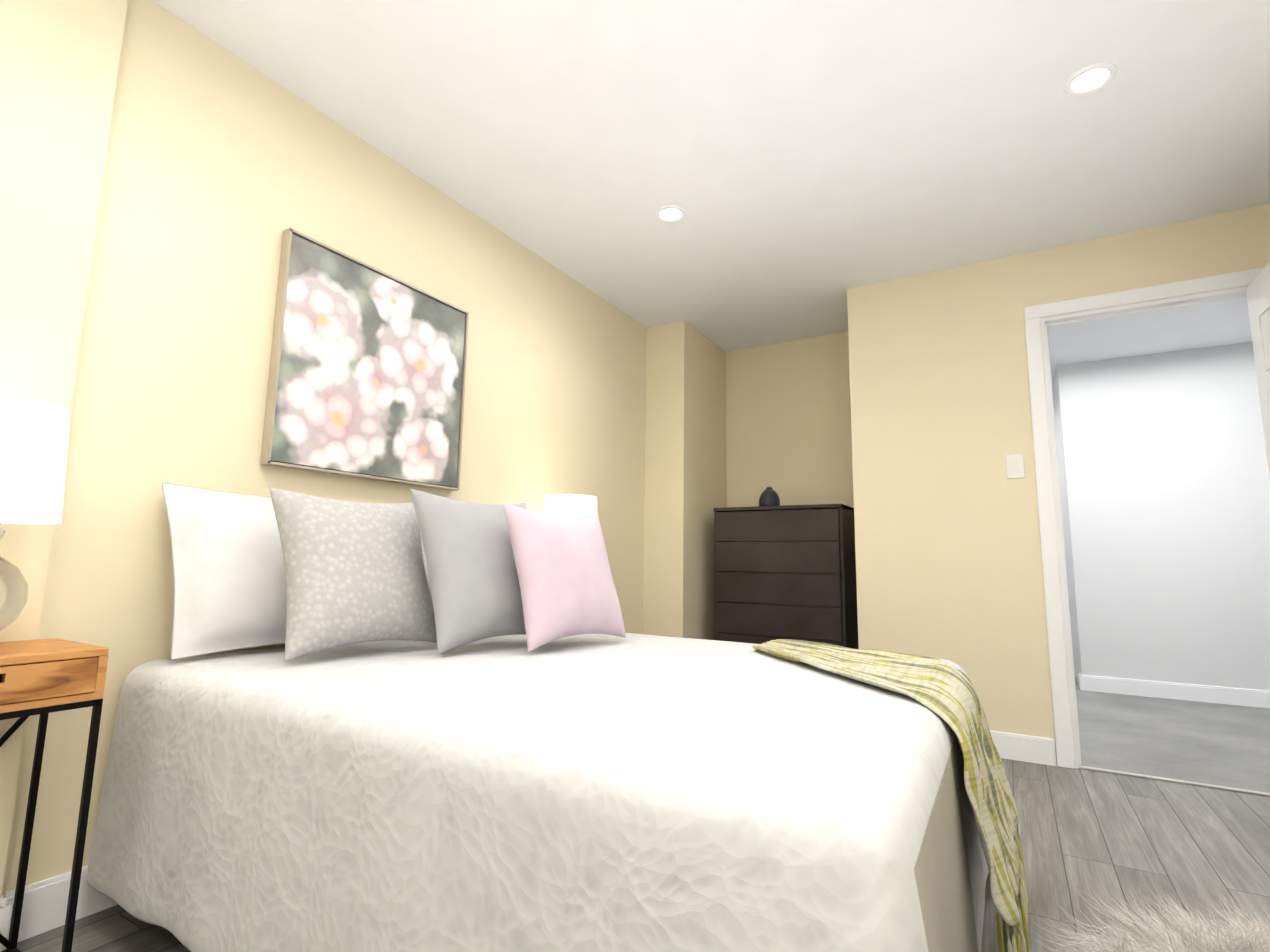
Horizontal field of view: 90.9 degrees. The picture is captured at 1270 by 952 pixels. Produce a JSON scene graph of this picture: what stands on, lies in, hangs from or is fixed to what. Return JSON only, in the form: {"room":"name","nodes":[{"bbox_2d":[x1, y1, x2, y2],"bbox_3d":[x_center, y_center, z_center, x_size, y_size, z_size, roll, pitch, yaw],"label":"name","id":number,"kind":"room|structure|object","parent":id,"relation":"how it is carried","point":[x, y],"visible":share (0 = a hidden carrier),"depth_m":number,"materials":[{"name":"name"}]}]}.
{"room":"bedroom","nodes":[
{"label":"bedroom","id":0,"kind":"room"},
{"bbox_2d":[0,0,127,900],"bbox_3d":[-2.045,-0.291,0.616,0.180,2.440,2.270,-4,-9,30],"label":"wall","id":1,"kind":"structure","parent":0,"point":[59,62],"depth_m":1.52,"materials":[{"name":"paint"}]},
{"bbox_2d":[0,896,11,951],"bbox_3d":[-1.413,0.999,1.392,0.056,0.115,0.016,-4,-9,30],"label":"baseboard","id":2,"kind":"structure","parent":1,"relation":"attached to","point":[6,905],"depth_m":1.38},
{"bbox_2d":[2,0,646,896],"bbox_3d":[-0.742,0.034,2.837,0.140,2.440,2.920,-4,-9,30],"label":"wall","id":3,"kind":"structure","parent":0,"point":[224,168],"depth_m":1.91,"materials":[{"name":"paint"}]},
{"bbox_2d":[0,865,117,942],"bbox_3d":[-1.221,1.046,1.713,0.056,0.115,5.070,-4,-9,30],"label":"baseboard","id":4,"kind":"structure","parent":3,"relation":"attached to","point":[44,905],"depth_m":1.48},
{"bbox_2d":[260,228,468,490],"bbox_3d":[-0.950,-0.375,2.343,0.042,0.780,0.795,-4,-9,30],"label":"floral picture","id":5,"kind":"object","parent":3,"relation":"attached to","point":[367,374],"visible":1,"depth_m":2.25},
{"bbox_2d":[6,758,1269,951],"bbox_3d":[0.060,1.061,0.893,3.370,0.100,5.222,-4,-9,30],"label":"floor","id":6,"kind":"structure","parent":0,"point":[1079,826],"depth_m":1.94,"materials":[{"name":"grey wood"}]},
{"bbox_2d":[0,638,108,951],"bbox_3d":[-1.354,0.687,1.188,0.290,0.680,0.410,-4,-9,30],"label":"nightstand","id":7,"kind":"object","parent":6,"relation":"on","point":[43,678],"visible":1,"depth_m":1.28,"materials":[{"name":"brown wood"}]},
{"bbox_2d":[0,395,69,631],"bbox_3d":[-1.350,0.099,1.271,0.270,0.504,0.270,-4,-9,30],"label":"lamp","id":8,"kind":"object","parent":7,"relation":"on","point":[34,435],"visible":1,"depth_m":1.27,"materials":[{"name":"white fabric"}]},
{"bbox_2d":[87,483,1029,951],"bbox_3d":[-0.108,0.575,1.736,1.998,1.087,1.601,-4,-9,30],"label":"bed","id":9,"kind":"object","parent":6,"relation":"on","point":[435,723],"visible":1,"depth_m":1.17,"materials":[{"name":"white fabric"}]},
{"bbox_2d":[410,488,556,653],"bbox_3d":[-0.470,0.294,2.002,0.163,0.520,0.520,-27,-21,28],"label":"pillow","id":10,"kind":"object","parent":9,"relation":"on","point":[475,586],"depth_m":1.87,"materials":[{"name":"grey fabric"}]},
{"bbox_2d":[87,622,1019,951],"bbox_3d":[-0.122,0.789,1.715,1.969,0.561,1.613,-4,-9,30],"label":"quilt","id":11,"kind":"object","parent":9,"relation":"on","point":[631,792],"depth_m":1.07,"materials":[{"name":"fabric"}]},
{"bbox_2d":[501,502,625,651],"bbox_3d":[-0.221,0.318,2.038,0.153,0.480,0.480,-26,-21,31],"label":"pillow","id":12,"kind":"object","parent":9,"relation":"on","point":[558,568],"depth_m":1.94,"materials":[{"name":"pink fabric"}]},
{"bbox_2d":[752,639,1029,951],"bbox_3d":[0.571,0.729,1.593,0.709,0.504,0.845,-4,-9,30],"label":"throw blanket","id":13,"kind":"object","parent":9,"relation":"on","point":[937,692],"depth_m":1.33,"materials":[{"name":"fabric"}]},
{"bbox_2d":[1021,874,1269,951],"bbox_3d":[0.717,0.781,0.658,0.330,0.410,0.330,-4,-9,30],"label":"rug","id":14,"kind":"object","parent":6,"relation":"on","point":[1139,937],"visible":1,"depth_m":0.80,"materials":[{"name":"fur"}]},
{"bbox_3d":[-0.319,0.940,2.921,0.290,0.680,0.410,-4,-9,30],"label":"nightstand","id":15,"kind":"object","parent":6,"relation":"on","visible":0},
{"bbox_2d":[544,494,596,515],"bbox_3d":[-0.314,0.352,3.004,0.270,0.504,0.270,-4,-9,30],"label":"lamp","id":16,"kind":"object","parent":15,"relation":"on","point":[568,505],"visible":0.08,"depth_m":2.92,"materials":[{"name":"white fabric"}]},
{"bbox_2d":[665,321,726,639],"bbox_3d":[0.460,0.251,4.283,0.120,2.440,0.820,-4,-9,30],"label":"wall","id":17,"kind":"structure","parent":0,"point":[696,436],"depth_m":4.07,"materials":[{"name":"paint"}]},
{"bbox_2d":[152,0,1269,384],"bbox_3d":[2.718,-0.974,4.457,4.570,0.100,13.490,-4,-9,30],"label":"ceiling","id":18,"kind":"structure","parent":0,"point":[806,164],"depth_m":2.26,"materials":[{"name":"paint"}]},
{"bbox_2d":[655,205,685,222],"bbox_3d":[0.161,-1.182,2.828,0.142,0.008,0.142,-4,-9,30],"label":"recessed light","id":19,"kind":"object","parent":18,"relation":"in","point":[670,214],"visible":1,"depth_m":2.82,"materials":[{"name":"white plastic"}]},
{"bbox_2d":[1064,62,1117,96],"bbox_3d":[1.466,-1.274,2.015,0.142,0.008,0.142,-4,-9,30],"label":"recessed light","id":20,"kind":"object","parent":18,"relation":"in","point":[1090,79],"visible":1,"depth_m":2.01,"materials":[{"name":"white plastic"}]},
{"bbox_2d":[726,332,853,507],"bbox_3d":[1.180,0.259,4.262,1.140,2.440,0.120,-4,-9,30],"label":"wall","id":21,"kind":"structure","parent":0,"point":[788,425],"depth_m":4.34,"materials":[{"name":"paint"}]},
{"bbox_2d":[643,204,1269,764],"bbox_3d":[1.427,0.133,3.323,3.370,2.440,0.140,-4,-9,30],"label":"wall","id":22,"kind":"structure","parent":0,"point":[948,554],"depth_m":3.16,"materials":[{"name":"paint"}]},
{"bbox_2d":[1006,454,1024,478],"bbox_3d":[1.844,-0.047,3.034,0.072,0.116,0.013,-4,-9,30],"label":"switch plate","id":23,"kind":"object","parent":22,"relation":"attached to","point":[1015,466],"visible":1,"depth_m":3.03,"materials":[{"name":"white plastic"}]},
{"bbox_2d":[990,730,1055,765],"bbox_3d":[1.524,1.268,3.031,0.855,0.115,0.016,-4,-9,30],"label":"baseboard","id":24,"kind":"structure","parent":22,"relation":"attached to","point":[1027,748],"depth_m":2.87,"materials":[{"name":"white wood"}]},
{"bbox_2d":[1024,268,1269,795],"bbox_3d":[2.345,0.216,2.780,0.926,2.155,0.166,-4,-9,30],"label":"door frame","id":25,"kind":"structure","parent":22,"relation":"attached to","point":[1038,325],"depth_m":2.89,"materials":[{"name":"white wood"}]},
{"bbox_2d":[1246,262,1269,478],"bbox_3d":[2.429,0.174,2.214,0.191,2.063,0.766,-4,-9,30],"label":"door","id":26,"kind":"structure","parent":22,"relation":"in","point":[1258,294],"depth_m":2.56,"materials":[{"name":"white wood"}]},
{"bbox_2d":[1052,372,1079,682],"bbox_3d":[4.053,0.527,5.899,0.120,2.440,2.660,-4,-9,30],"label":"wall","id":27,"kind":"structure","parent":0,"point":[1066,533],"depth_m":5.02,"materials":[{"name":"white paint"}]},
{"bbox_2d":[1078,672,1082,690],"bbox_3d":[3.266,1.508,4.585,0.016,0.115,0.136,-4,-9,30],"label":"baseboard","id":28,"kind":"structure","parent":27,"relation":"attached to","point":[1080,680],"depth_m":4.53,"materials":[{"name":"white wood"}]},
{"bbox_2d":[1056,342,1269,690],"bbox_3d":[4.108,0.303,4.268,1.890,2.440,0.120,-4,-9,30],"label":"wall","id":29,"kind":"structure","parent":0,"point":[1167,479],"depth_m":4.40,"materials":[{"name":"white paint"}]},
{"bbox_2d":[1082,675,1269,707],"bbox_3d":[4.056,1.446,4.051,1.890,0.115,0.016,-4,-9,30],"label":"baseboard","id":30,"kind":"structure","parent":29,"relation":"attached to","point":[1210,694],"depth_m":4.25,"materials":[{"name":"white wood"}]},
{"bbox_2d":[1075,678,1269,792],"bbox_3d":[4.680,1.821,5.941,3.010,0.106,8.268,-4,-9,30],"label":"floor","id":31,"kind":"structure","parent":0,"point":[1226,745],"depth_m":3.26,"materials":[{"name":"grey wood"}]},
{"bbox_3d":[0.940,1.478,3.835,1.260,0.100,0.788,-4,-9,30],"label":"floor","id":32,"kind":"structure","parent":0,"visible":0},
{"bbox_2d":[714,504,858,648],"bbox_3d":[0.961,0.821,3.935,0.800,1.230,0.480,-4,-9,30],"label":"dresser","id":33,"kind":"object","parent":32,"relation":"on","point":[786,572],"visible":0.75,"depth_m":3.74,"materials":[{"name":"brown wood"}]},
{"bbox_2d":[759,487,779,505],"bbox_3d":[0.882,0.147,4.104,0.137,0.148,0.137,-4,-9,30],"label":"vase","id":34,"kind":"object","parent":33,"relation":"on","point":[769,496],"visible":0.77,"depth_m":4.06,"materials":[{"name":"ceramic"}]}
]}

